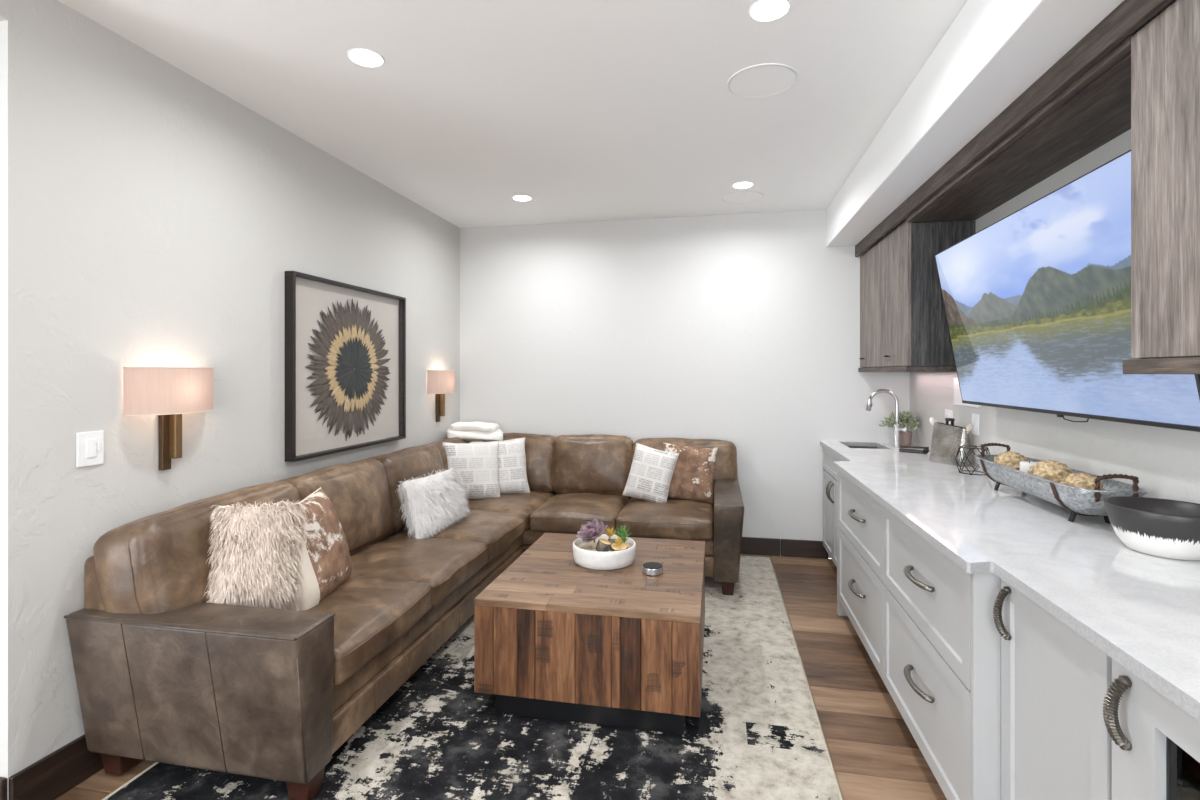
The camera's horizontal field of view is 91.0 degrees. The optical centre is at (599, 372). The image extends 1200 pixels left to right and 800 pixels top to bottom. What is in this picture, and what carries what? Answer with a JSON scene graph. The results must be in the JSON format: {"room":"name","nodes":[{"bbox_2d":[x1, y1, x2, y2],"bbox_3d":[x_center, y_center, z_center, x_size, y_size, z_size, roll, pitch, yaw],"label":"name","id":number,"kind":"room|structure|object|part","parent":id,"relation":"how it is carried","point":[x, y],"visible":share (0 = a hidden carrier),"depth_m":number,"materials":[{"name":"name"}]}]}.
{"room":"leisure room","nodes":[
{"label":"leisure room","id":0,"kind":"room"},
{"bbox_2d":[0,0,459,799],"bbox_3d":[-2.042,0.085,1.561,0.170,2.730,7.475,0,0,11],"label":"wall","id":1,"kind":"structure","parent":0,"point":[150,216],"depth_m":2.26,"materials":[{"name":"grey paint"}]},
{"bbox_2d":[0,777,6,799],"bbox_3d":[-1.977,1.371,1.893,0.170,0.158,0.018,0,0,11],"label":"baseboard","id":2,"kind":"object","parent":1,"relation":"attached to","point":[3,781],"visible":1,"depth_m":1.87,"materials":[{"name":"brown wood"}]},
{"bbox_2d":[9,734,103,799],"bbox_3d":[-1.556,1.371,3.547,0.018,0.158,3.390,0,0,11],"label":"baseboard","id":3,"kind":"structure","parent":1,"relation":"attached to","point":[60,771],"depth_m":2.01,"materials":[{"name":"brown wood"}]},
{"bbox_2d":[76,431,103,467],"bbox_3d":[-1.837,0.274,2.128,0.014,0.123,0.092,0,0,11],"label":"light switch","id":4,"kind":"object","parent":1,"relation":"attached to","point":[89,445],"visible":1,"depth_m":2.12,"materials":[{"name":"white plastic"}]},
{"bbox_2d":[123,367,213,469],"bbox_3d":[-1.725,0.185,2.418,0.121,0.419,0.374,0,0,11],"label":"wall sconce","id":5,"kind":"object","parent":1,"relation":"attached to","point":[169,393],"visible":1,"depth_m":2.36,"materials":[{"name":"fabric"}]},
{"bbox_3d":[-1.777,0.268,2.410,0.022,0.255,0.040,0,0,11],"label":"plate","id":6,"kind":"part","parent":5,"relation":"part of","materials":[{"name":"brown metal"}]},
{"bbox_3d":[-1.724,0.070,2.418,0.115,0.184,0.370,0,0,11],"label":"lamp shade","id":7,"kind":"part","parent":5,"relation":"part of","materials":[{"name":"white fabric"}]},
{"bbox_3d":[-1.746,0.220,2.427,0.033,0.260,0.034,0,0,11],"label":"stem","id":8,"kind":"part","parent":5,"relation":"part of","materials":[{"name":"gold metal"}]},
{"bbox_2d":[285,271,405,461],"bbox_3d":[-1.518,-0.035,3.646,0.055,1.000,1.140,0,0,11],"label":"framed art","id":9,"kind":"object","parent":1,"relation":"attached to","point":[345,347],"visible":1,"depth_m":3.52,"materials":[{"name":"brown wood"}]},
{"bbox_3d":[-1.626,-0.035,3.096,0.055,0.962,0.019,0,0,11],"label":"frame rail","id":10,"kind":"part","parent":9,"relation":"part of","materials":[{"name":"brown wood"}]},
{"bbox_3d":[-1.518,-0.525,3.646,0.055,0.019,1.140,0,0,11],"label":"frame rail","id":11,"kind":"part","parent":9,"relation":"part of","materials":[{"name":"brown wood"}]},
{"bbox_3d":[-1.518,0.456,3.646,0.055,0.019,1.140,0,0,11],"label":"frame rail","id":12,"kind":"part","parent":9,"relation":"part of","materials":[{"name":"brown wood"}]},
{"bbox_3d":[-1.409,-0.035,4.196,0.055,0.962,0.019,0,0,11],"label":"frame rail","id":13,"kind":"part","parent":9,"relation":"part of","materials":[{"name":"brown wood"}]},
{"bbox_2d":[427,370,454,421],"bbox_3d":[-1.260,0.185,4.785,0.121,0.419,0.374,0,0,11],"label":"wall sconce","id":14,"kind":"object","parent":1,"relation":"attached to","point":[440,383],"visible":1,"depth_m":4.69,"materials":[{"name":"white fabric"}]},
{"bbox_3d":[-1.312,0.268,4.777,0.022,0.255,0.040,0,0,11],"label":"plate","id":15,"kind":"part","parent":14,"relation":"part of","materials":[{"name":"brown metal"}]},
{"bbox_3d":[-1.259,0.070,4.785,0.115,0.184,0.370,0,0,11],"label":"lamp shade","id":16,"kind":"part","parent":14,"relation":"part of","materials":[{"name":"white fabric"}]},
{"bbox_3d":[-1.281,0.220,4.794,0.033,0.260,0.034,0,0,11],"label":"stem","id":17,"kind":"part","parent":14,"relation":"part of","materials":[{"name":"gold metal"}]},
{"bbox_2d":[55,554,946,799],"bbox_3d":[-0.884,1.480,1.333,5.150,0.060,7.475,0,0,11],"label":"floor","id":18,"kind":"structure","parent":0,"point":[875,755],"depth_m":2.56,"materials":[{"name":"brown wood"}]},
{"bbox_2d":[102,555,842,799],"bbox_3d":[-0.227,1.444,3.026,2.458,0.012,3.757,0,0,11],"label":"area rug","id":19,"kind":"object","parent":18,"relation":"on","point":[758,734],"visible":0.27,"depth_m":2.28,"materials":[{"name":"black carpet"}]},
{"bbox_2d":[64,433,743,799],"bbox_3d":[-0.371,0.966,3.386,2.386,0.946,3.249,0,0,11],"label":"sectional sofa","id":20,"kind":"object","parent":19,"relation":"on","point":[164,673],"visible":0.67,"depth_m":2.15,"materials":[{"name":"brown leather"}]},
{"bbox_3d":[-1.466,0.877,3.626,0.135,0.455,3.170,0,0,11],"label":"frame","id":21,"kind":"part","parent":20,"relation":"part of","materials":[{"name":"brown leather"}]},
{"bbox_3d":[-1.739,1.393,2.146,0.089,0.091,0.089,0,0,11],"label":"leg","id":22,"kind":"part","parent":20,"relation":"part of","materials":[{"name":"brown wood"}]},
{"bbox_2d":[95,483,299,615],"bbox_3d":[-1.578,0.748,2.433,0.383,0.480,0.829,0,0,11],"label":"cushion","id":23,"kind":"object","parent":20,"relation":"on","point":[153,564],"depth_m":2.07,"materials":[{"name":"brown leather"}]},
{"bbox_3d":[-1.381,1.090,2.042,0.912,0.520,0.205,0,0,11],"label":"arm","id":24,"kind":"part","parent":20,"relation":"part of","materials":[{"name":"leather"}]},
{"bbox_2d":[203,497,307,609],"bbox_3d":[-1.323,0.720,2.281,0.372,0.475,0.262,0,0,-30],"label":"throw pillow","id":25,"kind":"object","parent":20,"relation":"on","point":[252,564],"visible":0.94,"depth_m":2.22,"materials":[{"name":"beige fur"}]},
{"bbox_3d":[-0.998,1.393,2.000,0.089,0.091,0.089,0,0,11],"label":"leg","id":26,"kind":"part","parent":20,"relation":"part of","materials":[{"name":"brown wood"}]},
{"bbox_2d":[289,487,351,610],"bbox_3d":[-1.237,0.760,2.521,0.229,0.471,0.484,0,0,0],"label":"throw pillow","id":27,"kind":"object","parent":20,"relation":"on","point":[327,564],"visible":0.47,"depth_m":2.47,"materials":[{"name":"beige fabric"}]},
{"bbox_2d":[273,460,394,554],"bbox_3d":[-1.424,0.748,3.168,0.362,0.501,0.786,0,0,11],"label":"cushion","id":28,"kind":"object","parent":20,"relation":"on","point":[361,493],"depth_m":3.14,"materials":[{"name":"brown leather"}]},
{"bbox_2d":[307,577,433,685],"bbox_3d":[-1.179,1.039,2.466,0.722,0.212,0.731,0,0,11],"label":"seat cushion","id":29,"kind":"object","parent":20,"relation":"on","point":[374,615],"depth_m":2.39,"materials":[{"name":"brown leather"}]},
{"bbox_2d":[369,445,444,531],"bbox_3d":[-1.281,0.750,3.881,0.364,0.501,0.736,0,0,11],"label":"cushion","id":30,"kind":"object","parent":20,"relation":"on","point":[398,465],"depth_m":3.66,"materials":[{"name":"brown leather"}]},
{"bbox_2d":[349,537,486,608],"bbox_3d":[-1.048,1.037,3.142,0.728,0.214,0.693,0,0,11],"label":"seat cushion","id":31,"kind":"object","parent":20,"relation":"on","point":[448,565],"depth_m":3.03,"materials":[{"name":"brown leather"}]},
{"bbox_3d":[-1.178,1.159,3.146,0.855,0.109,2.280,0,0,11],"label":"seat rail","id":32,"kind":"part","parent":20,"relation":"part of","materials":[{"name":"brown leather"}]},
{"bbox_3d":[-1.173,1.284,3.125,0.871,0.132,2.240,0,0,11],"label":"rail","id":33,"kind":"part","parent":20,"relation":"part of","materials":[{"name":"brown leather"}]},
{"bbox_2d":[396,465,470,539],"bbox_3d":[-1.017,0.804,3.668,0.296,0.416,0.638,0,0,15],"label":"throw pillow","id":34,"kind":"object","parent":20,"relation":"on","point":[434,500],"visible":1,"depth_m":3.50,"materials":[{"name":"white fur"}]},
{"bbox_2d":[423,438,471,470],"bbox_3d":[-1.185,0.758,4.576,0.317,0.490,0.731,0,0,11],"label":"cushion","id":35,"kind":"object","parent":20,"relation":"on","point":[437,444],"depth_m":4.36,"materials":[{"name":"white fabric"}]},
{"bbox_2d":[389,510,526,562],"bbox_3d":[-0.915,1.038,3.818,0.724,0.216,0.725,0,0,11],"label":"seat cushion","id":36,"kind":"object","parent":20,"relation":"on","point":[500,531],"depth_m":3.66,"materials":[{"name":"brown leather"}]},
{"bbox_2d":[442,442,499,498],"bbox_3d":[-0.964,0.735,4.428,0.453,0.444,0.192,0,0,-28],"label":"throw pillow","id":37,"kind":"object","parent":20,"relation":"on","point":[476,463],"visible":0.7,"depth_m":4.38,"materials":[{"name":"fabric"}]},
{"bbox_2d":[446,420,504,441],"bbox_3d":[-1.040,0.481,4.889,0.486,0.187,0.307,0,0,-1],"label":"folded blanket","id":38,"kind":"object","parent":20,"relation":"on","point":[475,431],"visible":0.94,"depth_m":4.77,"materials":[{"name":"white fabric"}]},
{"bbox_2d":[470,438,529,493],"bbox_3d":[-0.786,0.740,4.628,0.460,0.448,0.190,0,0,-14],"label":"throw pillow","id":39,"kind":"object","parent":20,"relation":"on","point":[512,475],"visible":0.59,"depth_m":4.59,"materials":[{"name":"fabric"}]},
{"bbox_2d":[465,491,553,529],"bbox_3d":[-0.775,1.041,4.526,0.722,0.207,0.770,0,0,11],"label":"seat cushion","id":40,"kind":"object","parent":20,"relation":"on","point":[526,504],"depth_m":4.32,"materials":[{"name":"brown leather"}]},
{"bbox_2d":[500,434,556,491],"bbox_3d":[-0.660,0.756,4.930,0.679,0.496,0.329,0,0,11],"label":"cushion","id":41,"kind":"object","parent":20,"relation":"on","point":[540,450],"depth_m":4.77,"materials":[{"name":"brown leather"}]},
{"bbox_2d":[529,493,628,533],"bbox_3d":[-0.128,1.037,4.403,0.630,0.211,0.762,0,0,11],"label":"seat cushion","id":42,"kind":"object","parent":20,"relation":"on","point":[564,513],"depth_m":4.11,"materials":[{"name":"brown leather"}]},
{"bbox_2d":[551,434,633,495],"bbox_3d":[-0.050,0.749,4.790,0.680,0.508,0.358,0,0,11],"label":"cushion","id":43,"kind":"object","parent":20,"relation":"on","point":[592,464],"depth_m":4.65,"materials":[{"name":"brown leather"}]},
{"bbox_3d":[-0.224,1.284,4.536,2.190,0.132,0.885,0,0,11],"label":"rail","id":44,"kind":"part","parent":20,"relation":"part of","materials":[{"name":"brown leather"}]},
{"bbox_3d":[-0.223,1.159,4.543,2.190,0.109,0.870,0,0,11],"label":"seat rail","id":45,"kind":"part","parent":20,"relation":"part of","materials":[{"name":"brown leather"}]},
{"bbox_2d":[623,443,678,501],"bbox_3d":[0.378,0.750,4.365,0.407,0.447,0.179,0,0,20],"label":"throw pillow","id":46,"kind":"object","parent":20,"relation":"on","point":[651,470],"visible":0.93,"depth_m":4.31,"materials":[{"name":"fabric"}]},
{"bbox_2d":[616,497,713,540],"bbox_3d":[0.491,1.037,4.276,0.683,0.211,0.764,0,0,11],"label":"seat cushion","id":47,"kind":"object","parent":20,"relation":"on","point":[675,519],"depth_m":3.96,"materials":[{"name":"brown leather"}]},
{"bbox_2d":[632,438,736,493],"bbox_3d":[0.657,0.755,4.661,0.832,0.481,0.338,0,0,11],"label":"cushion","id":48,"kind":"object","parent":20,"relation":"on","point":[726,456],"depth_m":4.53,"materials":[{"name":"brown leather"}]},
{"bbox_2d":[663,443,717,503],"bbox_3d":[0.661,0.751,4.426,0.446,0.439,0.191,0,0,6],"label":"throw pillow","id":49,"kind":"object","parent":20,"relation":"on","point":[694,470],"visible":0.77,"depth_m":4.36,"materials":[{"name":"brown fur"}]},
{"bbox_3d":[0.834,1.393,3.852,0.089,0.091,0.089,0,0,11],"label":"leg","id":50,"kind":"part","parent":20,"relation":"part of","materials":[{"name":"brown wood"}]},
{"bbox_3d":[0.909,1.070,4.203,0.187,0.559,1.041,0,0,11],"label":"arm","id":51,"kind":"part","parent":20,"relation":"part of","materials":[{"name":"leather"}]},
{"bbox_2d":[474,533,704,733],"bbox_3d":[0.032,1.194,2.909,0.940,0.488,1.050,0,0,11],"label":"coffee table","id":52,"kind":"object","parent":19,"relation":"on","point":[556,637],"visible":0.92,"depth_m":2.43,"materials":[{"name":"brown wood"}]},
{"bbox_2d":[573,519,635,569],"bbox_3d":[0.022,0.849,2.987,0.318,0.202,0.319,0,0,11],"label":"succulent planter","id":53,"kind":"object","parent":52,"relation":"on","point":[593,549],"visible":1,"depth_m":2.92,"materials":[{"name":"white ceramic"}]},
{"bbox_2d":[642,562,662,575],"bbox_3d":[0.251,0.932,2.809,0.100,0.034,0.100,0,0,11],"label":"puck","id":54,"kind":"object","parent":52,"relation":"on","point":[649,568],"visible":1,"depth_m":2.77,"materials":[{"name":"metal"}]},
{"bbox_2d":[823,447,842,566],"bbox_3d":[1.929,1.006,4.035,0.665,0.888,1.082,0,0,11],"label":"base cabinet","id":55,"kind":"object","parent":18,"relation":"on","point":[829,472],"visible":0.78,"depth_m":4.32,"materials":[{"name":"paint"}]},
{"bbox_3d":[1.715,1.048,4.422,0.020,0.595,0.390,0,0,11],"label":"door","id":56,"kind":"part","parent":55,"relation":"part of","materials":[{"name":"paint"}]},
{"bbox_3d":[1.659,0.853,4.275,0.042,0.149,0.017,0,0,11],"label":"handle","id":57,"kind":"part","parent":55,"relation":"part of","materials":[{"name":"silver metal"}]},
{"bbox_3d":[1.642,0.853,4.192,0.042,0.149,0.017,0,0,11],"label":"handle","id":58,"kind":"part","parent":55,"relation":"part of","materials":[{"name":"silver metal"}]},
{"bbox_3d":[1.637,1.048,4.025,0.020,0.595,0.410,0,0,11],"label":"door","id":59,"kind":"part","parent":55,"relation":"part of","materials":[{"name":"paint"}]},
{"bbox_2d":[837,470,846,615],"bbox_3d":[1.569,1.006,3.525,0.281,0.888,0.048,0,0,11],"label":"end panel","id":60,"kind":"object","parent":18,"relation":"on","point":[840,610],"visible":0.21,"depth_m":3.56,"materials":[{"name":"paint"}]},
{"bbox_2d":[838,471,884,679],"bbox_3d":[1.665,1.006,2.985,0.778,0.888,0.970,0,0,11],"label":"base cabinet","id":61,"kind":"object","parent":18,"relation":"on","point":[860,516],"visible":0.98,"depth_m":2.97,"materials":[{"name":"paint"}]},
{"bbox_3d":[1.302,0.728,3.015,0.054,0.019,0.247,0,0,11],"label":"handle","id":62,"kind":"part","parent":61,"relation":"part of","materials":[{"name":"silver metal"}]},
{"bbox_3d":[1.302,1.100,3.015,0.054,0.019,0.247,0,0,11],"label":"handle","id":63,"kind":"part","parent":61,"relation":"part of","materials":[{"name":"silver metal"}]},
{"bbox_3d":[1.338,0.742,3.049,0.020,0.344,0.964,0,0,11],"label":"drawer","id":64,"kind":"part","parent":61,"relation":"part of","materials":[{"name":"paint"}]},
{"bbox_2d":[820,441,1199,721],"bbox_3d":[1.462,0.545,1.891,0.760,0.031,5.475,0,0,11],"label":"countertop","id":65,"kind":"structure","parent":61,"relation":"on","point":[1141,610],"depth_m":1.70,"materials":[{"name":"stone"}]},
{"bbox_2d":[847,446,880,448],"bbox_3d":[1.937,0.656,4.333,0.280,0.188,0.400,0,0,11],"label":"sink","id":66,"kind":"object","parent":65,"relation":"in","point":[847,446],"visible":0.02,"depth_m":4.52,"materials":[{"name":"silver metal"}]},
{"bbox_2d":[866,389,908,446],"bbox_3d":[2.060,0.323,4.238,0.278,0.414,0.082,0,0,23],"label":"faucet","id":67,"kind":"object","parent":65,"relation":"on","point":[897,429],"visible":0.97,"depth_m":4.22,"materials":[{"name":"metal"}]},
{"bbox_3d":[2.148,0.403,4.194,0.034,0.035,0.077,0,0,-32],"label":"lever","id":68,"kind":"part","parent":67,"relation":"part of","materials":[{"name":"metal"}]},
{"bbox_2d":[879,411,920,445],"bbox_3d":[2.187,0.401,4.322,0.253,0.257,0.331,0,0,11],"label":"potted plant","id":69,"kind":"object","parent":65,"relation":"on","point":[906,420],"visible":0.75,"depth_m":4.27,"materials":[{"name":"green plant"}]},
{"bbox_3d":[2.219,0.477,4.313,0.112,0.105,0.112,0,0,11],"label":"pot","id":70,"kind":"part","parent":69,"relation":"part of","materials":[{"name":"ceramic"}]},
{"bbox_2d":[899,446,929,453],"bbox_3d":[2.080,0.507,3.910,0.179,0.045,0.055,0,0,40],"label":"bottle opener","id":71,"kind":"object","parent":65,"relation":"on","point":[925,450],"visible":1,"depth_m":3.90,"materials":[{"name":"black plastic"}]},
{"bbox_3d":[2.079,0.518,3.923,0.161,0.021,0.035,0,0,41],"label":"handle","id":72,"kind":"part","parent":71,"relation":"part of","materials":[{"name":"black plastic"}]},
{"bbox_3d":[2.086,0.494,3.916,0.175,0.020,0.021,0,0,43],"label":"lever arm","id":73,"kind":"part","parent":71,"relation":"part of","materials":[{"name":"black metal"}]},
{"bbox_2d":[929,418,972,466],"bbox_3d":[2.050,0.397,3.452,0.100,0.266,0.258,0,0,-17],"label":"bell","id":74,"kind":"object","parent":65,"relation":"on","point":[946,440],"depth_m":3.42,"materials":[{"name":"silver metal"}]},
{"bbox_2d":[929,417,935,425],"bbox_3d":[2.014,0.329,3.561,0.042,0.125,0.057,0,0,11],"label":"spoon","id":75,"kind":"object","parent":74,"relation":"in","point":[932,420],"visible":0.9,"depth_m":3.56,"materials":[{"name":"white ceramic"}]},
{"bbox_3d":[2.049,0.312,3.456,0.018,0.096,0.054,0,0,-17],"label":"black handle","id":76,"kind":"part","parent":74,"relation":"part of","materials":[{"name":"black metal"}]},
{"bbox_2d":[966,424,972,433],"bbox_3d":[2.087,0.338,3.342,0.043,0.107,0.058,0,0,11],"label":"spoon","id":77,"kind":"object","parent":74,"relation":"in","point":[969,427],"visible":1,"depth_m":3.32,"materials":[{"name":"beige wood"}]},
{"bbox_2d":[955,446,989,474],"bbox_3d":[1.974,0.460,3.118,0.146,0.138,0.168,0,0,11],"label":"candle holder","id":78,"kind":"object","parent":65,"relation":"on","point":[960,447],"visible":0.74,"depth_m":3.12,"materials":[{"name":"black metal"}]},
{"bbox_2d":[974,443,1146,523],"bbox_3d":[1.792,0.431,2.374,0.245,0.197,0.897,0,0,11],"label":"metal tray","id":79,"kind":"object","parent":65,"relation":"on","point":[1080,501],"visible":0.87,"depth_m":2.11,"materials":[{"name":"metal"}]},
{"bbox_2d":[994,451,1027,470],"bbox_3d":[1.845,0.423,2.649,0.146,0.144,0.146,0,0,-38],"label":"woven ball","id":80,"kind":"object","parent":79,"relation":"in","point":[1010,459],"visible":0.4,"depth_m":2.61,"materials":[{"name":"beige wicker"}]},
{"bbox_2d":[1020,461,1036,472],"bbox_3d":[1.816,0.431,2.497,0.066,0.120,0.066,0,0,11],"label":"candle","id":81,"kind":"object","parent":79,"relation":"in","point":[1025,466],"visible":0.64,"depth_m":2.48,"materials":[{"name":"white wax"}]},
{"bbox_2d":[1028,459,1071,482],"bbox_3d":[1.777,0.418,2.327,0.154,0.154,0.153,0,0,-34],"label":"woven ball","id":82,"kind":"object","parent":79,"relation":"in","point":[1055,471],"visible":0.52,"depth_m":2.29,"materials":[{"name":"beige wicker"}]},
{"bbox_2d":[1059,472,1104,489],"bbox_3d":[1.751,0.428,2.148,0.138,0.133,0.136,0,0,27],"label":"woven ball","id":83,"kind":"object","parent":79,"relation":"in","point":[1086,481],"visible":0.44,"depth_m":2.12,"materials":[{"name":"beige wicker"}]},
{"bbox_2d":[1104,496,1199,559],"bbox_3d":[1.673,0.462,1.745,0.272,0.136,0.284,0,0,-15],"label":"decorative bowl","id":84,"kind":"object","parent":65,"relation":"on","point":[1166,528],"visible":1,"depth_m":1.70,"materials":[{"name":"black ceramic"}]},
{"bbox_2d":[883,507,970,799],"bbox_3d":[1.485,1.006,2.067,0.778,0.888,0.894,0,0,11],"label":"base cabinet","id":85,"kind":"object","parent":18,"relation":"on","point":[927,596],"visible":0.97,"depth_m":2.02,"materials":[{"name":"paint"}]},
{"bbox_3d":[1.122,1.100,2.098,0.054,0.019,0.247,0,0,11],"label":"handle","id":86,"kind":"part","parent":85,"relation":"part of","materials":[{"name":"silver metal"}]},
{"bbox_3d":[1.122,0.728,2.098,0.054,0.019,0.247,0,0,11],"label":"handle","id":87,"kind":"part","parent":85,"relation":"part of","materials":[{"name":"silver metal"}]},
{"bbox_3d":[1.158,0.742,2.132,0.020,0.344,0.888,0,0,11],"label":"drawer","id":88,"kind":"part","parent":85,"relation":"part of","materials":[{"name":"paint"}]},
{"bbox_2d":[971,573,1000,799],"bbox_3d":[1.201,1.006,1.657,0.283,0.888,0.018,0,0,11],"label":"end panel","id":89,"kind":"object","parent":18,"relation":"on","point":[985,637],"visible":0.11,"depth_m":1.67,"materials":[{"name":"paint"}]},
{"bbox_2d":[993,579,1111,799],"bbox_3d":[1.385,1.006,1.371,0.704,0.888,0.468,0,0,11],"label":"base cabinet","id":90,"kind":"object","parent":18,"relation":"on","point":[1056,742],"visible":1,"depth_m":1.43,"materials":[{"name":"paint"}]},
{"bbox_3d":[1.096,0.654,1.609,0.044,0.146,0.022,0,0,11],"label":"handle","id":91,"kind":"part","parent":90,"relation":"part of","materials":[{"name":"grey metal"}]},
{"bbox_2d":[1103,659,1199,799],"bbox_3d":[1.276,1.006,0.837,0.699,0.888,0.614,0,0,11],"label":"beverage fridge","id":92,"kind":"object","parent":18,"relation":"on","point":[1156,743],"visible":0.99,"depth_m":1.09,"materials":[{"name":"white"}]},
{"bbox_3d":[1.004,0.658,1.146,0.046,0.143,0.025,0,0,11],"label":"handle","id":93,"kind":"part","parent":92,"relation":"part of","materials":[{"name":"grey metal"}]},
{"bbox_3d":[0.995,0.932,0.892,0.004,0.573,0.364,0,0,11],"label":"glass pane","id":94,"kind":"part","parent":92,"relation":"part of","materials":[{"name":"black glass"}]},
{"bbox_2d":[58,0,966,227],"bbox_3d":[-0.884,-1.330,1.333,5.150,0.100,7.475,0,0,11],"label":"ceiling","id":95,"kind":"structure","parent":0,"point":[587,110],"depth_m":2.62,"materials":[{"name":"white paint"}]},
{"bbox_2d":[347,48,384,67],"bbox_3d":[-0.951,-1.278,2.396,0.144,0.004,0.144,0,0,11],"label":"recessed light","id":96,"kind":"object","parent":95,"relation":"in","point":[363,57],"visible":1,"depth_m":2.39,"materials":[{"name":"white plastic"}]},
{"bbox_2d":[512,195,531,200],"bbox_3d":[-0.570,-1.278,4.316,0.144,0.004,0.144,0,0,11],"label":"recessed light","id":97,"kind":"object","parent":95,"relation":"in","point":[517,197],"visible":1,"depth_m":4.32,"materials":[{"name":"white plastic"}]},
{"bbox_2d":[721,191,762,203],"bbox_3d":[1.033,-1.277,4.291,0.300,0.006,0.300,0,0,11],"label":"ceiling speaker","id":98,"kind":"object","parent":95,"relation":"attached to","point":[738,197],"visible":1,"depth_m":4.29,"materials":[{"name":"white plastic"}]},
{"bbox_2d":[732,182,753,188],"bbox_3d":[0.973,-1.278,4.018,0.144,0.004,0.144,0,0,11],"label":"recessed light","id":99,"kind":"object","parent":95,"relation":"in","point":[740,185],"visible":1,"depth_m":4.02,"materials":[{"name":"white plastic"}]},
{"bbox_2d":[727,63,797,97],"bbox_3d":[0.710,-1.277,2.587,0.300,0.006,0.300,0,0,11],"label":"ceiling speaker","id":100,"kind":"object","parent":95,"relation":"attached to","point":[761,81],"visible":1,"depth_m":2.57,"materials":[{"name":"white plastic"}]},
{"bbox_2d":[749,0,790,21],"bbox_3d":[0.597,-1.278,2.076,0.144,0.004,0.144,0,0,11],"label":"recessed light","id":101,"kind":"object","parent":95,"relation":"in","point":[761,10],"visible":1,"depth_m":2.08,"materials":[{"name":"white plastic"}]},
{"bbox_2d":[460,210,909,557],"bbox_3d":[-0.075,0.085,5.060,5.300,2.730,0.150,0,0,11],"label":"wall","id":102,"kind":"structure","parent":0,"point":[743,330],"depth_m":4.82,"materials":[{"name":"white paint"}]},
{"bbox_2d":[741,537,827,558],"bbox_3d":[0.280,1.383,4.904,3.062,0.134,0.019,0,0,11],"label":"baseboard","id":103,"kind":"structure","parent":102,"relation":"attached to","point":[749,545],"depth_m":4.66,"materials":[{"name":"brown wood"}]},
{"bbox_2d":[910,129,1199,503],"bbox_3d":[1.716,0.085,0.822,0.150,2.730,7.475,0,0,11],"label":"wall","id":104,"kind":"structure","parent":0,"point":[1165,462],"depth_m":2.44,"materials":[{"name":"grey paint"}]},
{"bbox_2d":[858,221,975,371],"bbox_3d":[2.062,-0.451,3.964,0.384,0.889,1.175,0,0,11],"label":"upper cabinet","id":105,"kind":"object","parent":104,"relation":"attached to","point":[904,325],"visible":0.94,"depth_m":3.45,"materials":[{"name":"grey wood"}]},
{"bbox_3d":[1.967,-0.469,4.284,0.019,0.853,0.581,0,0,11],"label":"door","id":106,"kind":"part","parent":105,"relation":"part of","materials":[{"name":"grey wood"}]},
{"bbox_3d":[1.854,-0.469,3.711,0.019,0.853,0.581,0,0,11],"label":"door","id":107,"kind":"part","parent":105,"relation":"part of","materials":[{"name":"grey wood"}]},
{"bbox_3d":[2.069,-0.022,3.963,0.368,0.033,1.175,0,0,11],"label":"light rail","id":108,"kind":"part","parent":105,"relation":"part of","materials":[{"name":"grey wood"}]},
{"bbox_2d":[945,409,952,424],"bbox_3d":[2.206,0.291,3.735,0.011,0.118,0.120,0,0,11],"label":"wall plate","id":109,"kind":"object","parent":104,"relation":"attached to","point":[948,413],"visible":0.43,"depth_m":3.72,"materials":[{"name":"white plastic"}]},
{"bbox_2d":[954,378,980,407],"bbox_3d":[2.146,0.112,3.451,0.020,0.163,0.340,0,0,11],"label":"wall box","id":110,"kind":"object","parent":104,"relation":"attached to","point":[957,394],"visible":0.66,"depth_m":3.55,"materials":[{"name":"white plastic"}]},
{"bbox_2d":[972,413,979,434],"bbox_3d":[2.131,0.290,3.352,0.011,0.120,0.090,0,0,11],"label":"wall plate","id":111,"kind":"object","parent":104,"relation":"attached to","point":[975,417],"visible":1,"depth_m":3.33,"materials":[{"name":"white plastic"}]},
{"bbox_2d":[826,0,1176,246],"bbox_3d":[1.345,-1.133,0.895,0.605,0.294,7.475,0,0,11],"label":"soffit","id":112,"kind":"object","parent":104,"relation":"attached to","point":[993,51],"depth_m":2.20,"materials":[{"name":"white paint"}]},
{"bbox_2d":[855,0,1172,256],"bbox_3d":[1.759,-0.928,2.444,0.392,0.116,4.275,0,0,11],"label":"wooden valance","id":113,"kind":"object","parent":104,"relation":"attached to","point":[1081,103],"visible":0.88,"depth_m":2.16,"materials":[{"name":"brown wood"}]},
{"bbox_2d":[935,150,1199,431],"bbox_3d":[1.804,-0.231,2.404,0.267,0.837,1.627,0,0,11],"label":"television","id":114,"kind":"object","parent":104,"relation":"attached to","point":[1037,300],"visible":0.91,"depth_m":2.17,"materials":[{"name":"glass"}]},
{"bbox_2d":[1123,0,1199,373],"bbox_3d":[1.467,-0.446,0.949,0.387,0.898,1.228,0,0,11],"label":"upper cabinet","id":115,"kind":"object","parent":104,"relation":"attached to","point":[1165,53],"visible":1,"depth_m":1.45,"materials":[{"name":"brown wood"}]},
{"bbox_3d":[1.472,-0.017,0.948,0.378,0.039,1.228,0,0,11],"label":"light rail","id":116,"kind":"part","parent":115,"relation":"part of","materials":[{"name":"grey wood"}]}
]}

